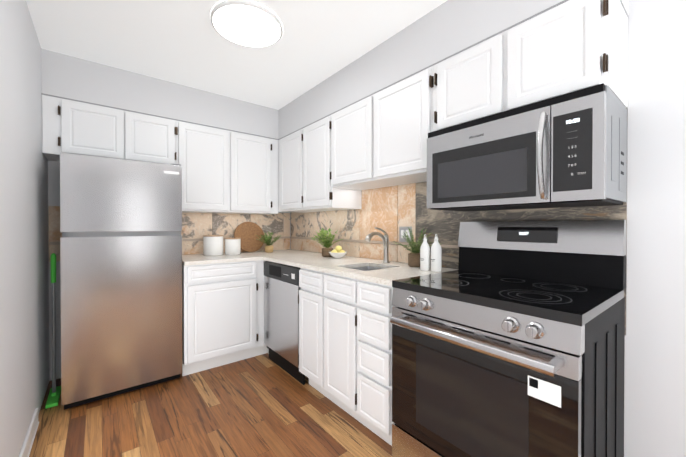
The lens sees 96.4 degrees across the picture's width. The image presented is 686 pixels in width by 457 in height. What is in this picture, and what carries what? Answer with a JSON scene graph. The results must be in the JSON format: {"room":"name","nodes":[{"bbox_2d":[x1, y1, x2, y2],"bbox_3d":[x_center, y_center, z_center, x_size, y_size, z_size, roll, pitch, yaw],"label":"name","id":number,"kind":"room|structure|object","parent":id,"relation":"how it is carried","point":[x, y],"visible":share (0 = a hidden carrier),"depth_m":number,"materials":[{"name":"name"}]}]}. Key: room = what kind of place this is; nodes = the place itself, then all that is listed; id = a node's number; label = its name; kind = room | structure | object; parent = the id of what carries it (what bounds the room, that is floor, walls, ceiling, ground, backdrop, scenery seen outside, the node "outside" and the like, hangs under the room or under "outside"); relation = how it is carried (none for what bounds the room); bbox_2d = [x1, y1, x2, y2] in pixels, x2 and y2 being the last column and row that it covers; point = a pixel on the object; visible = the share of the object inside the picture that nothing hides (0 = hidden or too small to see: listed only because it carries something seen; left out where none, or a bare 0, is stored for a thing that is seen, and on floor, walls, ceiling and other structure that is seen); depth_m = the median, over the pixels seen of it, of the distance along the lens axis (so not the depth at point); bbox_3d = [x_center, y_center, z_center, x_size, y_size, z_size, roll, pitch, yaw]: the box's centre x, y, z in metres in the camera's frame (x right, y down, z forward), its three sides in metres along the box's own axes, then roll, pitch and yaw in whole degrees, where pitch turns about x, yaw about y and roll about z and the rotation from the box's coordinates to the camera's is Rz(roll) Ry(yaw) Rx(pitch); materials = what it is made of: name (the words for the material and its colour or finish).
{"room":"kitchen","nodes":[
{"label":"kitchen","id":0,"kind":"room"},
{"bbox_2d":[0,0,48,456],"bbox_3d":[-0.276,-0.012,-0.216,0.100,2.400,6.685,0,0,-39],"label":"wall","id":1,"kind":"structure","parent":0,"point":[24,314],"depth_m":1.53,"materials":[{"name":"white paint"}]},
{"bbox_2d":[19,408,38,456],"bbox_3d":[-0.025,1.142,-0.431,0.016,0.095,5.825,0,0,-39],"label":"baseboard","id":2,"kind":"structure","parent":1,"relation":"attached to","point":[29,440],"depth_m":1.64,"materials":[{"name":"white wood"}]},
{"bbox_2d":[48,161,290,380],"bbox_3d":[-1.470,-0.033,3.042,2.095,2.400,0.100,0,0,-39],"label":"wall","id":3,"kind":"structure","parent":0,"point":[53,183],"depth_m":2.38,"materials":[{"name":"white paint"}]},
{"bbox_2d":[42,95,125,161],"bbox_3d":[-1.967,-0.715,2.352,0.457,0.395,0.347,0,0,-39],"label":"upper cabinet","id":4,"kind":"object","parent":3,"relation":"attached to","point":[68,126],"depth_m":2.21,"materials":[{"name":"white paint"}]},
{"bbox_2d":[126,111,177,164],"bbox_3d":[-1.650,-0.717,2.605,0.355,0.395,0.347,0,0,-39],"label":"upper cabinet","id":5,"kind":"object","parent":3,"relation":"attached to","point":[152,139],"depth_m":2.47,"materials":[{"name":"white paint"}]},
{"bbox_2d":[48,206,289,261],"bbox_3d":[-1.440,0.037,2.989,2.075,0.429,0.017,0,0,-39],"label":"backsplash","id":6,"kind":"structure","parent":3,"relation":"attached to","point":[196,227],"depth_m":3.08,"materials":[{"name":"tile"}]},
{"bbox_2d":[178,121,233,213],"bbox_3d":[-1.336,-0.534,2.856,0.443,0.765,0.347,0,0,-39],"label":"upper cabinet","id":7,"kind":"object","parent":3,"relation":"attached to","point":[203,151],"depth_m":2.73,"materials":[{"name":"white paint"}]},
{"bbox_2d":[230,131,277,214],"bbox_3d":[-0.966,-0.535,3.151,0.503,0.765,0.347,0,0,-39],"label":"upper cabinet","id":8,"kind":"object","parent":3,"relation":"attached to","point":[255,158],"depth_m":3.01,"materials":[{"name":"white paint"}]},
{"bbox_2d":[29,353,391,456],"bbox_3d":[0.582,1.234,0.476,2.295,0.100,6.685,0,0,-39],"label":"floor","id":9,"kind":"structure","parent":0,"point":[263,405],"depth_m":1.86,"materials":[{"name":"brown wood"}]},
{"bbox_2d":[45,253,60,408],"bbox_3d":[-1.993,0.670,2.112,0.060,0.999,0.280,0,0,-39],"label":"mop","id":10,"kind":"object","parent":9,"relation":"on","point":[53,396],"visible":0.94,"depth_m":2.11,"materials":[{"name":"green plastic"},{"name":"metal"}]},
{"bbox_2d":[60,153,181,409],"bbox_3d":[-1.690,0.339,2.373,0.690,1.663,0.586,0,0,-39],"label":"refrigerator","id":11,"kind":"object","parent":9,"relation":"on","point":[121,269],"visible":1,"depth_m":2.11,"materials":[{"name":"silver metal"}]},
{"bbox_2d":[264,261,304,384],"bbox_3d":[-0.292,0.729,2.682,0.587,0.881,0.606,0,0,-39],"label":"dishwasher","id":12,"kind":"object","parent":9,"relation":"on","point":[282,288],"visible":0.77,"depth_m":2.46,"materials":[{"name":"silver metal"}]},
{"bbox_2d":[182,260,393,445],"bbox_3d":[-0.243,0.731,2.159,1.276,0.884,1.598,0,0,-39],"label":"base cabinet","id":13,"kind":"object","parent":9,"relation":"on","point":[345,347],"visible":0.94,"depth_m":1.43,"materials":[{"name":"white paint"}]},
{"bbox_2d":[182,249,457,285],"bbox_3d":[-0.432,0.358,2.393,1.276,0.203,2.206,0,0,-39],"label":"countertop","id":14,"kind":"structure","parent":13,"relation":"on","point":[358,268],"depth_m":2.32,"materials":[{"name":"stone"}]},
{"bbox_2d":[203,235,222,255],"bbox_3d":[-1.228,0.158,2.904,0.178,0.188,0.178,0,0,-39],"label":"canister","id":15,"kind":"object","parent":14,"relation":"on","point":[212,245],"visible":1,"depth_m":2.83,"materials":[{"name":"white ceramic"}]},
{"bbox_2d":[225,238,240,254],"bbox_3d":[-1.069,0.172,2.974,0.146,0.160,0.146,0,0,-39],"label":"canister","id":16,"kind":"object","parent":14,"relation":"on","point":[232,246],"visible":1,"depth_m":2.91,"materials":[{"name":"white ceramic"}]},
{"bbox_2d":[234,222,264,251],"bbox_3d":[-0.989,0.087,3.254,0.330,0.330,0.018,0,-15,-39],"label":"cutting board","id":17,"kind":"object","parent":14,"relation":"on","point":[246,232],"visible":0.85,"depth_m":3.24,"materials":[{"name":"brown wood"}]},
{"bbox_2d":[256,232,280,252],"bbox_3d":[-0.770,0.140,3.216,0.271,0.220,0.300,0,0,-39],"label":"plant","id":18,"kind":"object","parent":14,"relation":"on","point":[268,245],"visible":1,"depth_m":3.19,"materials":[{"name":"green plant"}]},
{"bbox_2d":[311,228,341,256],"bbox_3d":[-0.170,0.121,2.760,0.260,0.265,0.285,0,0,-39],"label":"plant","id":19,"kind":"object","parent":14,"relation":"on","point":[323,237],"visible":1,"depth_m":2.72,"materials":[{"name":"green plant"}]},
{"bbox_2d":[329,246,346,257],"bbox_3d":[-0.044,0.201,2.646,0.166,0.106,0.166,0,0,-39],"label":"bowl","id":20,"kind":"object","parent":14,"relation":"on","point":[337,252],"visible":1,"depth_m":2.62,"materials":[{"name":"white ceramic"}]},
{"bbox_2d":[350,266,383,270],"bbox_3d":[0.165,0.375,2.104,0.338,0.172,0.328,0,0,-39],"label":"sink","id":21,"kind":"object","parent":14,"relation":"in","point":[364,268],"depth_m":2.28,"materials":[{"name":"silver metal"}]},
{"bbox_2d":[365,227,389,262],"bbox_3d":[0.254,0.123,2.249,0.239,0.268,0.056,0,0,-39],"label":"faucet","id":22,"kind":"object","parent":14,"relation":"on","point":[385,238],"visible":1,"depth_m":2.29,"materials":[{"name":"silver metal"}]},
{"bbox_2d":[393,227,440,266],"bbox_3d":[0.465,0.122,2.066,0.244,0.271,0.384,0,0,-39],"label":"plant","id":23,"kind":"object","parent":14,"relation":"on","point":[414,259],"visible":0.92,"depth_m":2.06,"materials":[{"name":"green plant"}]},
{"bbox_2d":[420,234,429,270],"bbox_3d":[0.509,0.147,1.899,0.061,0.223,0.060,0,0,-39],"label":"bottle","id":24,"kind":"object","parent":14,"relation":"on","point":[425,256],"visible":1,"depth_m":1.88,"materials":[{"name":"white plastic"}]},
{"bbox_2d":[431,234,441,271],"bbox_3d":[0.565,0.146,1.858,0.065,0.226,0.064,0,0,-39],"label":"bottle","id":25,"kind":"object","parent":14,"relation":"on","point":[436,257],"visible":1,"depth_m":1.83,"materials":[{"name":"white plastic"}]},
{"bbox_2d":[390,220,626,456],"bbox_3d":[0.710,0.570,1.400,0.730,1.216,0.763,0,0,-39],"label":"stove","id":26,"kind":"object","parent":9,"relation":"on","point":[508,338],"visible":1,"depth_m":1.22,"materials":[{"name":"silver metal"}]},
{"bbox_2d":[26,0,446,109],"bbox_3d":[0.582,-1.266,0.460,2.295,0.100,6.685,0,0,-39],"label":"ceiling","id":27,"kind":"structure","parent":0,"point":[183,42],"depth_m":1.99,"materials":[{"name":"white paint"}]},
{"bbox_2d":[41,48,276,139],"bbox_3d":[-1.476,-1.074,2.758,1.740,0.314,0.328,0,0,-39],"label":"soffit","id":28,"kind":"structure","parent":27,"relation":"attached to","point":[63,76],"depth_m":2.47,"materials":[{"name":"white paint"}]},
{"bbox_2d":[211,0,282,46],"bbox_3d":[-0.571,-1.213,1.839,0.410,0.022,0.410,0,0,-39],"label":"ceiling light","id":29,"kind":"object","parent":27,"relation":"in","point":[247,23],"visible":0.98,"depth_m":1.80,"materials":[{"name":"white"}]},
{"bbox_2d":[277,0,628,139],"bbox_3d":[0.180,-1.071,2.384,0.328,0.314,2.975,0,0,-39],"label":"soffit","id":30,"kind":"structure","parent":27,"relation":"attached to","point":[447,29],"depth_m":1.83,"materials":[{"name":"white paint"}]},
{"bbox_2d":[292,0,685,456],"bbox_3d":[1.440,-0.021,1.152,0.100,2.400,6.685,0,0,-39],"label":"wall","id":31,"kind":"structure","parent":0,"point":[655,386],"depth_m":1.26,"materials":[{"name":"white paint"}]},
{"bbox_2d":[278,131,306,212],"bbox_3d":[-0.393,-0.545,3.085,0.346,0.745,0.510,0,0,-39],"label":"upper cabinet","id":32,"kind":"object","parent":31,"relation":"attached to","point":[288,145],"depth_m":2.98,"materials":[{"name":"white paint"}]},
{"bbox_2d":[298,116,361,211],"bbox_3d":[-0.101,-0.543,2.719,0.346,0.745,0.428,0,0,-39],"label":"upper cabinet","id":33,"kind":"object","parent":31,"relation":"attached to","point":[315,194],"depth_m":2.61,"materials":[{"name":"white paint"}]},
{"bbox_2d":[290,183,415,262],"bbox_3d":[-0.049,-0.045,2.923,0.017,0.594,1.831,0,0,-39],"label":"backsplash","id":34,"kind":"structure","parent":31,"relation":"attached to","point":[390,210],"depth_m":2.60,"materials":[{"name":"tile"}]},
{"bbox_2d":[399,227,411,241],"bbox_3d":[0.462,0.043,2.272,0.006,0.114,0.116,0,0,-39],"label":"outlet","id":35,"kind":"object","parent":34,"relation":"attached to","point":[402,230],"visible":0.62,"depth_m":2.28,"materials":[{"name":"grey"}]},
{"bbox_2d":[330,96,397,191],"bbox_3d":[0.183,-0.620,2.362,0.346,0.585,0.479,0,0,-39],"label":"upper cabinet","id":36,"kind":"object","parent":31,"relation":"attached to","point":[342,159],"depth_m":2.26,"materials":[{"name":"white paint"}]},
{"bbox_2d":[370,67,429,184],"bbox_3d":[0.477,-0.618,1.993,0.346,0.585,0.464,0,0,-39],"label":"upper cabinet","id":37,"kind":"object","parent":31,"relation":"attached to","point":[400,112],"depth_m":1.88,"materials":[{"name":"white paint"}]},
{"bbox_2d":[430,35,497,131],"bbox_3d":[0.745,-0.716,1.656,0.346,0.385,0.393,0,0,-39],"label":"upper cabinet","id":38,"kind":"object","parent":31,"relation":"attached to","point":[463,86],"depth_m":1.54,"materials":[{"name":"white paint"}]},
{"bbox_2d":[416,108,627,334],"bbox_3d":[0.874,-0.032,1.765,0.017,0.985,1.126,0,0,-39],"label":"backsplash","id":39,"kind":"structure","parent":31,"relation":"attached to","point":[444,225],"depth_m":1.91,"materials":[{"name":"grey"}]},
{"bbox_2d":[498,0,627,112],"bbox_3d":[0.982,-0.714,1.360,0.346,0.385,0.365,0,0,-39],"label":"upper cabinet","id":40,"kind":"object","parent":31,"relation":"attached to","point":[574,45],"depth_m":1.23,"materials":[{"name":"white paint"}]},
{"bbox_2d":[427,83,626,210],"bbox_3d":[0.819,-0.310,1.476,0.458,0.414,0.751,0,0,-39],"label":"microwave","id":41,"kind":"object","parent":40,"relation":"attached to","point":[566,150],"visible":1,"depth_m":1.26,"materials":[{"name":"silver metal"}]}
]}

